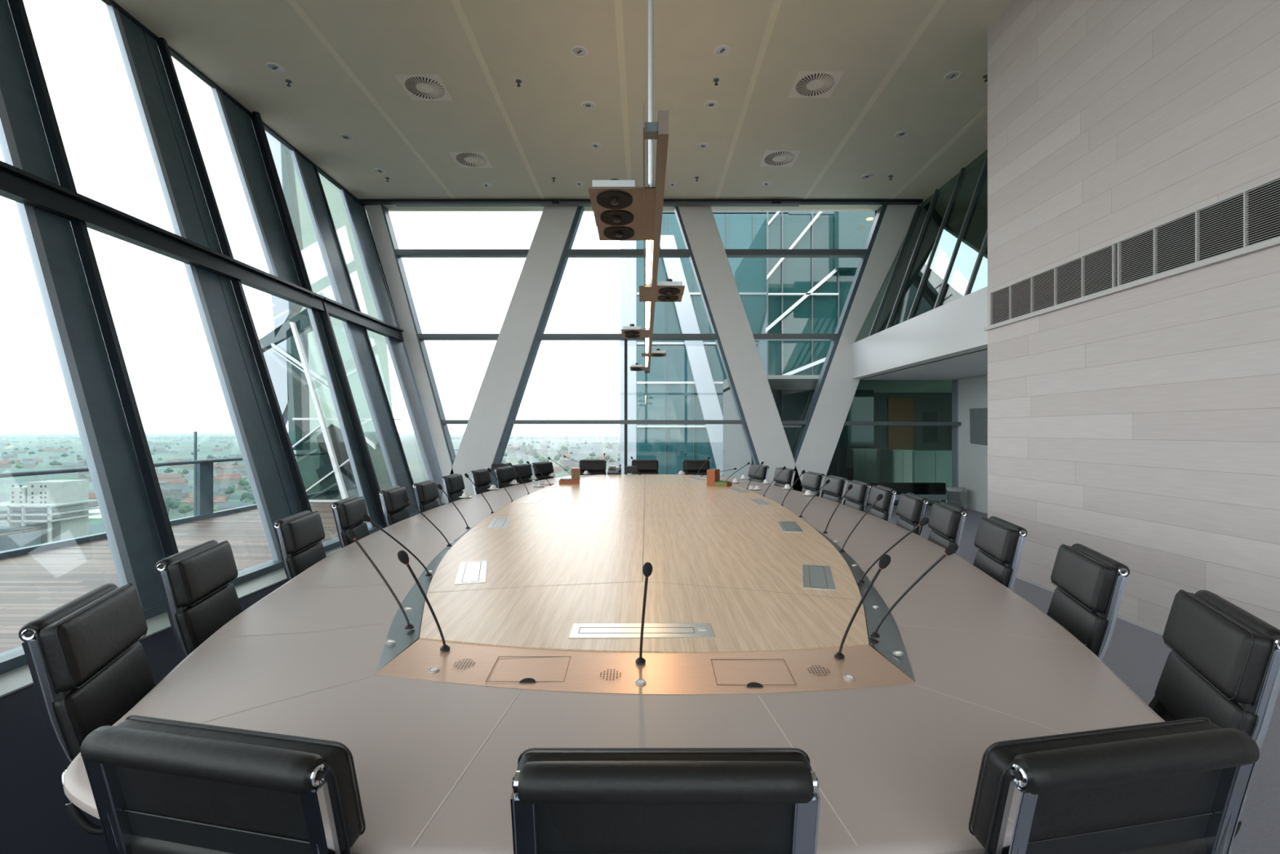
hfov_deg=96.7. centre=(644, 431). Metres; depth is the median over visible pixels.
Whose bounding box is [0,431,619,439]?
city
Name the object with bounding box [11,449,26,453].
house
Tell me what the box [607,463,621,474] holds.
telephone
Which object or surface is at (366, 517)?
gooseneck microphone
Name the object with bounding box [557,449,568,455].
apartment block
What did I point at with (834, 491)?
office chair
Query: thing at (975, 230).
window glass
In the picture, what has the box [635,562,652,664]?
gooseneck microphone
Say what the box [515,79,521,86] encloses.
sprinkler
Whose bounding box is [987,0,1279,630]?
wall
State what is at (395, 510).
office chair
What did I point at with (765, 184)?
recessed light
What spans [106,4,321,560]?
mullion
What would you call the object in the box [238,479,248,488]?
tree
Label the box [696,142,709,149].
recessed light
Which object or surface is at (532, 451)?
apartment block
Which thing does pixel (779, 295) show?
glass wing
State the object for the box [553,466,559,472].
house
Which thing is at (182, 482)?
house
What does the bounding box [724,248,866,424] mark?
window
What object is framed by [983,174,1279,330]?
air vent
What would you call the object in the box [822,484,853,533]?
gooseneck microphone
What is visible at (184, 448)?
cityscape
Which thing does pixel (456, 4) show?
ceiling strip
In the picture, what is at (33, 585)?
deck
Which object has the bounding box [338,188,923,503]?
window
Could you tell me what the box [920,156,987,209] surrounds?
ceiling
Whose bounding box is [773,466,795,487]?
office chair
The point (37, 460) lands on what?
house
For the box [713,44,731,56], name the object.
recessed light
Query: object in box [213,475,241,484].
house
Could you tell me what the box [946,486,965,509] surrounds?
basket
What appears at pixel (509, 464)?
gooseneck microphone
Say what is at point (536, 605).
conference table
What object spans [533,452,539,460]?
tree
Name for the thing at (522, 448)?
apartment block
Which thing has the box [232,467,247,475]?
house
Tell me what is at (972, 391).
wall
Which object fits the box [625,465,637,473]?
equipment case
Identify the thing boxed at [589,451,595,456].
tree
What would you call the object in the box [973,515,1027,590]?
office chair
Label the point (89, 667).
office chair
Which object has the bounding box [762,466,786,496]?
gooseneck microphone
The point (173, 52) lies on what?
trim
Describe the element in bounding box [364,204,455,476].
column
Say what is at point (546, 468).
office chair
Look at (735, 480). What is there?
coffee cup
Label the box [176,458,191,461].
house
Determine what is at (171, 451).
house
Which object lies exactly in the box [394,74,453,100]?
ceiling vent
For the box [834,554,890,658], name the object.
gooseneck microphone
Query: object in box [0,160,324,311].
transom
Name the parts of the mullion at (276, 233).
glazing frame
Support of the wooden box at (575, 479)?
on the conference table
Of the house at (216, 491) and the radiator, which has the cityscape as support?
the house at (216, 491)
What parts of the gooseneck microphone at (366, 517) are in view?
stem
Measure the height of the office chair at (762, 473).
1.006 m
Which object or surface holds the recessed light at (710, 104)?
in the ceiling at (231, 42)
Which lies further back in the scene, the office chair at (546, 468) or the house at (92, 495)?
the house at (92, 495)
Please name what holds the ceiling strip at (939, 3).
attached to the ceiling at (231, 42)
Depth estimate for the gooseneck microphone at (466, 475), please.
5.45 m
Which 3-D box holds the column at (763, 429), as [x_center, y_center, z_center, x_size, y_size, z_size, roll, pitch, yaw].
[1.975,-1.558,11.740,2.775,6.231,0.280,0,0,0]
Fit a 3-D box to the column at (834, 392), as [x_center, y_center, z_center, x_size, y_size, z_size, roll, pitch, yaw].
[4.207,-1.559,11.740,2.900,6.229,0.280,0,0,0]
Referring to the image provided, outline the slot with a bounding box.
[860,348,987,379]
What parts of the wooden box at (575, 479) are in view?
panel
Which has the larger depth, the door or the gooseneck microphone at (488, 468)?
the door
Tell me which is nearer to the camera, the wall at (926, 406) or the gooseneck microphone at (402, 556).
the gooseneck microphone at (402, 556)
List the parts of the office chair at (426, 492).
frame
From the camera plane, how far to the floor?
2.71 m
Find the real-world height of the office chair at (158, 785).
1.006 m
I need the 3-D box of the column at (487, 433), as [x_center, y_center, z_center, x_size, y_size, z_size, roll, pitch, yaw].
[-2.740,-1.558,11.740,2.977,6.231,0.280,0,0,0]
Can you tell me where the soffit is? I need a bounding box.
[850,342,987,380]
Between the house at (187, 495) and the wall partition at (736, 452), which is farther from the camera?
the house at (187, 495)
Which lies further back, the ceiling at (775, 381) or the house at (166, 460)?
the house at (166, 460)
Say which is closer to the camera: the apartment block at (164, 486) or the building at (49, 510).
the building at (49, 510)
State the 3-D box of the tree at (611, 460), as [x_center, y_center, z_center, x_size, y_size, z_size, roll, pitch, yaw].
[-77.037,70.087,1342.471,15.490,14.926,11.898,0,0,2]
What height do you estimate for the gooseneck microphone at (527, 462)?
0.359 m
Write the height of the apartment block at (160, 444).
18.821 m
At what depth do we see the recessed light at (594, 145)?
9.23 m
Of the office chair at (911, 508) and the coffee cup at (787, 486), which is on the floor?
the office chair at (911, 508)
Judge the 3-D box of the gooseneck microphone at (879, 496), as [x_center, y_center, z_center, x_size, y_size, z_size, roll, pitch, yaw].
[1.379,0.584,3.630,0.259,0.378,0.082,0,0,0]
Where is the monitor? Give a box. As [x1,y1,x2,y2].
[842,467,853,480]
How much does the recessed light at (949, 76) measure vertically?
0.030 m
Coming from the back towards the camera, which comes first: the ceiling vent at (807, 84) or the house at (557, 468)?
the house at (557, 468)
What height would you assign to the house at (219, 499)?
11.976 m
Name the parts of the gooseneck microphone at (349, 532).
stem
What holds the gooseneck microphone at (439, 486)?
on the conference table
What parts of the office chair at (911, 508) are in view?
frame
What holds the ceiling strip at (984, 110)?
attached to the ceiling at (231, 42)
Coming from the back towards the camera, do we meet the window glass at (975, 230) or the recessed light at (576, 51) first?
the window glass at (975, 230)
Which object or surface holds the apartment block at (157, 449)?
on the cityscape
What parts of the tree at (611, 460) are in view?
crown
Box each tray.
[706,481,732,486]
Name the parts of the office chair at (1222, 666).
armrest, frame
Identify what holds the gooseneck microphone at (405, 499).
on the conference table
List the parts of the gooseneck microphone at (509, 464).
stem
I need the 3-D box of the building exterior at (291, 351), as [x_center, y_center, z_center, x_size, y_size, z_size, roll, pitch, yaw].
[-7.257,-2.778,13.150,3.400,9.587,0.700,0,0,0]
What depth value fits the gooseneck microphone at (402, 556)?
1.95 m
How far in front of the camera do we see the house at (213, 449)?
2214.63 m
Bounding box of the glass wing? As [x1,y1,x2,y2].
[619,211,873,477]
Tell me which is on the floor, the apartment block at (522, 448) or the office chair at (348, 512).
the office chair at (348, 512)
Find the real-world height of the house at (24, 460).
9.700 m
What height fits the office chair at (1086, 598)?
1.006 m
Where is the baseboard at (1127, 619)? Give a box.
[1015,573,1164,635]
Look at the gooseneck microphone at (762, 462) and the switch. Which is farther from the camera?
the gooseneck microphone at (762, 462)
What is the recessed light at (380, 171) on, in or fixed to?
in the ceiling at (231, 42)
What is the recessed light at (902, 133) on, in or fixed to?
in the ceiling at (231, 42)
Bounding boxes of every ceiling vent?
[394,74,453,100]
[448,151,493,168]
[759,149,800,166]
[787,71,844,97]
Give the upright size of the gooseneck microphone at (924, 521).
0.375 m
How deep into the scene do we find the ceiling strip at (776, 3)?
7.62 m
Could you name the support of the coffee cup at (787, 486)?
on the saucer
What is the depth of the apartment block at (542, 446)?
2549.65 m
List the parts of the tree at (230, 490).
crown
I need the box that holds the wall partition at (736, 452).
[723,378,754,479]
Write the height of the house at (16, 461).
10.109 m
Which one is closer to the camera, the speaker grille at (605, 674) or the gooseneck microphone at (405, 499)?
the speaker grille at (605, 674)
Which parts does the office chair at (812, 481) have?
frame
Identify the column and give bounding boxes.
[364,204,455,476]
[440,206,584,504]
[673,206,802,491]
[791,204,921,491]
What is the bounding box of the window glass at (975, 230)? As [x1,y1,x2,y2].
[873,209,987,333]
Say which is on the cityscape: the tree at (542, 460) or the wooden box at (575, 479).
the tree at (542, 460)
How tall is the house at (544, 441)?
18.196 m
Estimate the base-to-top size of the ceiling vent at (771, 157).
0.016 m
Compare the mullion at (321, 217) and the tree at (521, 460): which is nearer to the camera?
the mullion at (321, 217)
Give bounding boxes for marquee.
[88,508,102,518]
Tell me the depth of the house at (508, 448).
2224.93 m
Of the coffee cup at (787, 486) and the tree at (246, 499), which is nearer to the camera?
the coffee cup at (787, 486)
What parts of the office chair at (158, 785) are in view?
frame, frame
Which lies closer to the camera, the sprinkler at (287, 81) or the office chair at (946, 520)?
the office chair at (946, 520)
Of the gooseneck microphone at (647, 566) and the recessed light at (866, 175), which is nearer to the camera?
the gooseneck microphone at (647, 566)
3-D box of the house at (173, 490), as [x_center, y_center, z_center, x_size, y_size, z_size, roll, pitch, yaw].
[-573.449,72.066,695.525,31.284,10.968,10.682,0,0,-17]
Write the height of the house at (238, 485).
11.306 m
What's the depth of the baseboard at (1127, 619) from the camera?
4.65 m
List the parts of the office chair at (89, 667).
frame, armrest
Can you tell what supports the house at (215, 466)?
on the cityscape
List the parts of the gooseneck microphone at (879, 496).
stem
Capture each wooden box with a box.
[559,467,579,484]
[706,468,732,486]
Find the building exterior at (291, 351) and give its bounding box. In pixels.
[258,130,400,502]
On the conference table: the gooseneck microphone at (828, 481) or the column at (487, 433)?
the gooseneck microphone at (828, 481)
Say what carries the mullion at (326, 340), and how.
on the floor
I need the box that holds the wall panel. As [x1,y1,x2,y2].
[969,408,987,445]
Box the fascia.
[850,286,987,377]
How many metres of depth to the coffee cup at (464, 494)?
6.80 m
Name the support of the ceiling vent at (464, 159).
in the ceiling at (231, 42)
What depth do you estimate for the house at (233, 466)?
1118.08 m
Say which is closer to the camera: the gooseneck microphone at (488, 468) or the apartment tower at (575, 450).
the gooseneck microphone at (488, 468)
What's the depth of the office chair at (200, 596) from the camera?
2.52 m
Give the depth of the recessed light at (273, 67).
7.25 m
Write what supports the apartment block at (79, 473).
on the cityscape
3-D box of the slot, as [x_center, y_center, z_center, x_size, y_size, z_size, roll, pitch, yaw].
[4.435,-1.067,9.055,0.030,0.006,5.610,0,0,0]
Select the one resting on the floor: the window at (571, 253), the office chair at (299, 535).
the office chair at (299, 535)
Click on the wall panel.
(978, 416)
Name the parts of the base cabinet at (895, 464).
door panel, door panel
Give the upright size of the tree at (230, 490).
13.032 m
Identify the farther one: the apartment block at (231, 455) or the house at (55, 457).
the house at (55, 457)
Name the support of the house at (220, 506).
on the cityscape
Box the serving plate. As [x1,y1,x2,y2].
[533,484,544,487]
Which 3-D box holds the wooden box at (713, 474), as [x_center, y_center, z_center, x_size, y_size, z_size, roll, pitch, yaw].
[1.053,0.654,8.054,0.359,0.230,0.317,0,0,0]
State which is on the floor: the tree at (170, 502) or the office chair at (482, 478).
the office chair at (482, 478)
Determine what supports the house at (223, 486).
on the cityscape
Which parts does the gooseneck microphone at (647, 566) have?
stem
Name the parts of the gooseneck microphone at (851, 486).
stem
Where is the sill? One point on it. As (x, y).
(12, 659)
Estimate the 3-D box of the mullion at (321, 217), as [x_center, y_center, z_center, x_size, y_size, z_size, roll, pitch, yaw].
[-4.969,-1.540,9.924,1.738,6.216,1.209,0,0,0]
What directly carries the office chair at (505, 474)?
on the floor
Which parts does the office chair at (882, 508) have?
frame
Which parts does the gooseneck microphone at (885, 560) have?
stem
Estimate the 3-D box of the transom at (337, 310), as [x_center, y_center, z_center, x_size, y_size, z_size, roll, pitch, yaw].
[-5.012,-1.958,10.255,0.195,0.225,2.990,0,0,0]
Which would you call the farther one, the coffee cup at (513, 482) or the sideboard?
the sideboard
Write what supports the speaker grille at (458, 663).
attached to the conference table
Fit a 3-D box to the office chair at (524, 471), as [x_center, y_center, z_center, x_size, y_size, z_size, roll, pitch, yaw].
[-1.812,1.047,9.324,0.600,1.006,0.610,0,0,17]
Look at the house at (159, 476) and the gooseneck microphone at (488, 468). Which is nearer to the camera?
the gooseneck microphone at (488, 468)
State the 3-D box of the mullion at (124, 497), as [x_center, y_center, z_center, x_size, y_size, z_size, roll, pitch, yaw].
[-4.942,-1.547,4.834,1.791,6.230,0.510,0,0,0]
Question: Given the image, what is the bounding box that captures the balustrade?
[0,431,296,559]
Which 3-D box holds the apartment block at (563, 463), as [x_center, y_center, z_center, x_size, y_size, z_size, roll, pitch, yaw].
[-149.795,67.567,1161.029,49.913,19.965,14.419,0,0,-41]
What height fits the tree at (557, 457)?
20.358 m
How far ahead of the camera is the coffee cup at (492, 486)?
7.75 m
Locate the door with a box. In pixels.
[887,398,912,449]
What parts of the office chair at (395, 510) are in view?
frame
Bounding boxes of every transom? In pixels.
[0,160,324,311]
[319,297,404,342]
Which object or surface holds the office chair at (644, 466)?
on the floor
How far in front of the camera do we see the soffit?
9.70 m
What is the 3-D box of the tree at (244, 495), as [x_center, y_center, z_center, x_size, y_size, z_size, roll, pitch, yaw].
[-400.086,69.387,574.507,16.823,16.327,13.145,0,0,34]
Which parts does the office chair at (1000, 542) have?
frame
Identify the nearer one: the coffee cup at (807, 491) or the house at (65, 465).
the coffee cup at (807, 491)
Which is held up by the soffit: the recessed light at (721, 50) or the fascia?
the fascia
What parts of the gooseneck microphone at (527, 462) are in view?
stem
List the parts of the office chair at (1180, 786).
frame, frame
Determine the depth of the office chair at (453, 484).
6.98 m
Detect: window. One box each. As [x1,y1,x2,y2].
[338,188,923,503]
[511,248,743,474]
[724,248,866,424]
[843,379,961,500]
[868,152,987,336]
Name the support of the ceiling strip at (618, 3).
attached to the ceiling at (231, 42)
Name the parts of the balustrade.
rail, handrail, post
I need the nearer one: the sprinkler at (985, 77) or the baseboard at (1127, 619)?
the baseboard at (1127, 619)
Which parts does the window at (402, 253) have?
curtain rail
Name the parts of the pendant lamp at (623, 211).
bulb, bulb, bulb, hanging rod, hanging rod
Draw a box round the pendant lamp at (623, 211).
[588,0,684,390]
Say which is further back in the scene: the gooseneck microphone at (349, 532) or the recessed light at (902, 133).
the recessed light at (902, 133)
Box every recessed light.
[265,62,284,73]
[337,133,353,140]
[373,168,386,173]
[480,182,492,187]
[570,45,587,57]
[573,181,585,186]
[580,100,595,109]
[589,142,602,149]
[666,182,678,186]
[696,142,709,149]
[703,100,718,109]
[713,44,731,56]
[760,181,772,186]
[860,173,872,179]
[894,130,909,137]
[943,71,961,80]
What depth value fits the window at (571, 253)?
11.63 m
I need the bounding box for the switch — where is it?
[697,627,706,631]
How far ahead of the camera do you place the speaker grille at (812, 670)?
1.87 m
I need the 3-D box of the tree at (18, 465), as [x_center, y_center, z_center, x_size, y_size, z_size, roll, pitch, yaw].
[-1253.651,71.117,1139.764,13.483,12.866,9.457,0,0,11]
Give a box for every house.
[0,453,17,457]
[0,461,10,467]
[3,459,20,464]
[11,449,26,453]
[17,461,36,468]
[22,457,36,462]
[28,457,43,462]
[39,448,53,452]
[48,455,59,459]
[52,448,66,452]
[61,462,88,468]
[78,473,91,481]
[88,492,98,506]
[156,473,184,479]
[158,478,188,485]
[165,459,181,462]
[168,485,192,495]
[170,450,177,453]
[170,464,182,467]
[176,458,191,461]
[181,487,221,497]
[181,492,194,502]
[182,463,194,469]
[183,496,228,510]
[212,448,222,451]
[213,464,219,470]
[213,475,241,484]
[213,484,235,494]
[214,502,254,511]
[215,464,232,473]
[216,472,241,475]
[231,464,244,471]
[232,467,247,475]
[237,478,251,488]
[506,446,517,451]
[542,440,551,443]
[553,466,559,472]
[562,453,570,458]
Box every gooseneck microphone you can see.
[345,528,413,629]
[360,513,431,576]
[397,550,449,651]
[401,496,452,546]
[436,484,470,528]
[464,473,493,513]
[487,467,512,502]
[508,462,529,494]
[526,461,551,485]
[547,457,571,475]
[563,455,599,473]
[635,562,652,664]
[726,462,750,479]
[746,461,764,489]
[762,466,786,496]
[781,470,804,506]
[798,479,830,517]
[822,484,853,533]
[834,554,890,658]
[839,493,883,552]
[857,517,928,583]
[870,542,958,637]
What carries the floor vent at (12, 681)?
in the floor
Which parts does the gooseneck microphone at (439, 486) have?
stem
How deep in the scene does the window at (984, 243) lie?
9.47 m
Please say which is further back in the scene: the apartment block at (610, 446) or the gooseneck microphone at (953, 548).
the apartment block at (610, 446)
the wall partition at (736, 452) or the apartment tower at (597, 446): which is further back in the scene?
the apartment tower at (597, 446)
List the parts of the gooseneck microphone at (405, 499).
stem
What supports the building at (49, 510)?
on the cityscape
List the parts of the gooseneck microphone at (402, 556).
stem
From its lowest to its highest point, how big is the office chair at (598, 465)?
1.006 m
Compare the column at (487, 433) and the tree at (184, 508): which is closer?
the column at (487, 433)
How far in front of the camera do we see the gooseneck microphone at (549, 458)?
9.29 m
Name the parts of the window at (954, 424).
sill, frame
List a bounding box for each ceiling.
[100,0,1011,211]
[723,374,951,392]
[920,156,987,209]
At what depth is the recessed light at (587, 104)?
8.08 m
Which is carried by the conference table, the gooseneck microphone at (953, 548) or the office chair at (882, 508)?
the gooseneck microphone at (953, 548)
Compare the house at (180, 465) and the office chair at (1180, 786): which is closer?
the office chair at (1180, 786)
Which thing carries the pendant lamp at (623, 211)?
hanging from the ceiling at (231, 42)
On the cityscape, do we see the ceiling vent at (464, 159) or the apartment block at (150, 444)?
the apartment block at (150, 444)
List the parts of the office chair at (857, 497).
frame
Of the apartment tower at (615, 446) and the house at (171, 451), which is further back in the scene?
the apartment tower at (615, 446)
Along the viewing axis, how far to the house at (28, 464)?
1212.78 m
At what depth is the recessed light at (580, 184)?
10.65 m
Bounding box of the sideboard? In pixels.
[911,449,951,494]
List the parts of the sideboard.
door panel, door panel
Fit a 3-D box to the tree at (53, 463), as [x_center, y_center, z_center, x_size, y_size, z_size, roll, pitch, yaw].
[-1269.013,69.758,1220.920,16.174,15.584,12.424,0,0,29]
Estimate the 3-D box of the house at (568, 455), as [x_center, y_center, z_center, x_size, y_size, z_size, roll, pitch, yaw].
[-225.263,71.158,1633.106,12.450,12.784,36.461,0,0,15]
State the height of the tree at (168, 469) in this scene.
13.792 m
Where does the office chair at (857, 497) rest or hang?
on the floor
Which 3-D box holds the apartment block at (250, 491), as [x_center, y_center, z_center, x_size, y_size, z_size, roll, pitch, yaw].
[-423.202,69.832,624.332,11.148,15.435,38.588,0,0,-16]
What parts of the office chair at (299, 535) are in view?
frame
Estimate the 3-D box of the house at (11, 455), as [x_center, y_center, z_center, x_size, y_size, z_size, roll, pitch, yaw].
[-1852.725,71.502,1656.280,34.498,12.096,11.780,0,0,-14]
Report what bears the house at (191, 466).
on the cityscape
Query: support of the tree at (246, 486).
on the cityscape
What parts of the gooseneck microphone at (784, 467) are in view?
stem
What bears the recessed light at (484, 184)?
in the ceiling at (231, 42)
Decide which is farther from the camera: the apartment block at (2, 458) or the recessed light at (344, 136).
the apartment block at (2, 458)
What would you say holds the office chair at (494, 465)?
on the floor
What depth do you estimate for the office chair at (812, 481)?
7.36 m
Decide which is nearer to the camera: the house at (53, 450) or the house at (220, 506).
the house at (220, 506)
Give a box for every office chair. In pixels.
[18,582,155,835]
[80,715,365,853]
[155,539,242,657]
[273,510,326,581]
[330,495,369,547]
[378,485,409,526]
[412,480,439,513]
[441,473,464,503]
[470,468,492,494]
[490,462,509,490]
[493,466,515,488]
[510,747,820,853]
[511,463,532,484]
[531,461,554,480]
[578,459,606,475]
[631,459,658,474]
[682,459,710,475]
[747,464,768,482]
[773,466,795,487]
[800,471,825,497]
[822,475,848,503]
[844,480,871,511]
[867,484,897,521]
[896,492,928,535]
[928,501,967,554]
[968,716,1259,853]
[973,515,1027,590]
[1046,543,1129,660]
[1148,589,1279,838]
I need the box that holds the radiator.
[866,482,946,502]
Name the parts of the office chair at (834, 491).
frame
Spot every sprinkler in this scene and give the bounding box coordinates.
[284,79,292,86]
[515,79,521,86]
[713,78,719,85]
[982,74,987,81]
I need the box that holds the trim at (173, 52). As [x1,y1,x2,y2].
[102,0,365,208]
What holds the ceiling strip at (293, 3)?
attached to the ceiling at (231, 42)
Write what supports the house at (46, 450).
on the cityscape
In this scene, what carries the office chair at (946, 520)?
on the floor
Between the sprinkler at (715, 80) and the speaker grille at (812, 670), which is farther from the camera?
the sprinkler at (715, 80)
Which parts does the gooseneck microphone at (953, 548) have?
stem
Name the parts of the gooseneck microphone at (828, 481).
stem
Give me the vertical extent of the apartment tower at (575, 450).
21.387 m
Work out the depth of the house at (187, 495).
603.67 m
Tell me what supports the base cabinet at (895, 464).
on the floor
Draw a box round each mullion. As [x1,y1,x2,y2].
[0,0,178,608]
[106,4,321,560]
[210,86,314,297]
[289,149,417,514]
[306,301,386,527]
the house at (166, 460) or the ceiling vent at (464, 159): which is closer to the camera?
the ceiling vent at (464, 159)
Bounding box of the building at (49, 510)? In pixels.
[0,480,100,549]
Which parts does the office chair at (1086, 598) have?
frame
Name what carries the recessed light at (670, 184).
in the ceiling at (231, 42)
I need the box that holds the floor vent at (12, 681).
[0,546,342,697]
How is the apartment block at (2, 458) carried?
on the cityscape
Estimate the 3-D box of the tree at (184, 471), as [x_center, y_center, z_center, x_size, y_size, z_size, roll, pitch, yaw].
[-798.247,71.849,989.215,9.179,11.402,11.748,0,0,4]
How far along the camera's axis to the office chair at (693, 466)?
10.84 m
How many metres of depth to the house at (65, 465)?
1144.73 m
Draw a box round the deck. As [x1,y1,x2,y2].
[0,502,380,653]
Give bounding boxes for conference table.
[63,474,1165,853]
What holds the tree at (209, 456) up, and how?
on the cityscape
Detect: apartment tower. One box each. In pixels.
[569,447,580,453]
[592,442,601,452]
[612,443,618,452]
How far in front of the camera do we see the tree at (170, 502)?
530.15 m
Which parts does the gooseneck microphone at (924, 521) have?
stem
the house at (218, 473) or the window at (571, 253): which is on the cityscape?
the house at (218, 473)
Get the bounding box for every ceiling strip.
[286,0,456,199]
[450,0,544,199]
[613,0,631,180]
[714,0,782,199]
[802,0,945,199]
[889,105,987,199]
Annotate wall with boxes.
[873,392,951,482]
[958,374,987,513]
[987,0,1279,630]
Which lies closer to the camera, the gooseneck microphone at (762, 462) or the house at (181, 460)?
the gooseneck microphone at (762, 462)
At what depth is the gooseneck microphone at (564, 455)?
10.48 m
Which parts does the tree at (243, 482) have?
crown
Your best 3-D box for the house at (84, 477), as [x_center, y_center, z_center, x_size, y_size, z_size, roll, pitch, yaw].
[-866.957,71.766,889.834,11.266,11.568,32.993,0,0,-11]
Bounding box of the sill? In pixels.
[0,502,444,674]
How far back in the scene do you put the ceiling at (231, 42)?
7.63 m
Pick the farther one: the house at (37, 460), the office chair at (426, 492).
the house at (37, 460)
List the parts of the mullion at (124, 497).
glazing frame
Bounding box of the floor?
[0,491,1279,853]
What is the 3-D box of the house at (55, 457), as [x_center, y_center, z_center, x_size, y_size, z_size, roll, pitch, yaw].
[-1639.298,72.853,1578.461,9.149,9.394,26.792,0,0,-15]
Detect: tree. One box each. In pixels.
[14,463,23,467]
[48,460,57,467]
[164,466,173,474]
[164,497,180,514]
[177,502,193,516]
[182,469,189,475]
[206,454,213,458]
[224,486,235,497]
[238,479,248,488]
[240,492,255,501]
[241,497,255,503]
[244,484,251,490]
[517,458,523,463]
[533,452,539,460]
[538,457,546,462]
[554,454,559,460]
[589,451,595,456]
[608,457,615,464]
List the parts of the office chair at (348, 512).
frame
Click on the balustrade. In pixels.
(203, 468)
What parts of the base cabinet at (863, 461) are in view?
door panel, door panel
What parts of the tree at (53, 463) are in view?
crown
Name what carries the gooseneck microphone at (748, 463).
on the conference table
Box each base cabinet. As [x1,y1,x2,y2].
[845,448,877,482]
[879,448,913,482]
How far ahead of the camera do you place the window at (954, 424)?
11.72 m
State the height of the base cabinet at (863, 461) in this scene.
1.100 m
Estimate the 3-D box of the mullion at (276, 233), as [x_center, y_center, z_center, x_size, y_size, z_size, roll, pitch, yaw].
[-5.381,-3.315,8.068,0.914,2.725,0.878,0,0,0]
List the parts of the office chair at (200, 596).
frame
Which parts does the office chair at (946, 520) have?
frame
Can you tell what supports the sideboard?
on the floor
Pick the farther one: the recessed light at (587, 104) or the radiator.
the radiator
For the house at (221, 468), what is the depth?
1066.23 m
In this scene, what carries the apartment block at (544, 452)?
on the cityscape
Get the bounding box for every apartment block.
[0,456,8,461]
[77,471,89,478]
[147,442,158,446]
[150,447,166,452]
[158,442,169,446]
[159,481,169,497]
[218,461,229,465]
[229,453,243,461]
[246,488,256,503]
[518,445,533,451]
[527,448,537,455]
[537,448,547,456]
[540,444,548,448]
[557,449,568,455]
[559,458,582,470]
[608,444,619,448]
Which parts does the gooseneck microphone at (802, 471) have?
stem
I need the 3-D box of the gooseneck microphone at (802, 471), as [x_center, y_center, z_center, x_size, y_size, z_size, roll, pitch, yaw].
[1.546,0.598,5.965,0.189,0.403,0.305,0,0,0]
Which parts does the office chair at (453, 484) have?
frame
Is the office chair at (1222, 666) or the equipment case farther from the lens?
the equipment case
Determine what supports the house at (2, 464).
on the cityscape
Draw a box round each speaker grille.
[453,658,475,668]
[600,669,621,679]
[807,665,830,675]
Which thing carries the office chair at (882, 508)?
on the floor
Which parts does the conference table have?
socket plate, socket plate, socket plate, socket plate, socket plate, oak panel, socket plate, socket plate, socket plate, socket plate, socket plate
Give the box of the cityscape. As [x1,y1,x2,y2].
[0,432,948,551]
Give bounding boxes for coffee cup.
[461,492,470,497]
[489,484,496,488]
[510,480,517,484]
[733,478,739,482]
[784,484,790,488]
[804,489,812,494]
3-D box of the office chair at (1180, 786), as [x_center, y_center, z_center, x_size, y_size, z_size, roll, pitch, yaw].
[0.811,1.047,1.260,0.610,1.006,0.600,0,0,-11]
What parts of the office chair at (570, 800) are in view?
frame, frame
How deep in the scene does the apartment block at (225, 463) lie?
1238.06 m
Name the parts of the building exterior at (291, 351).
corner post, rail, rail, rail, slanted post, rail, rail, rail, rail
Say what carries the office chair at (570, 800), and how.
on the floor

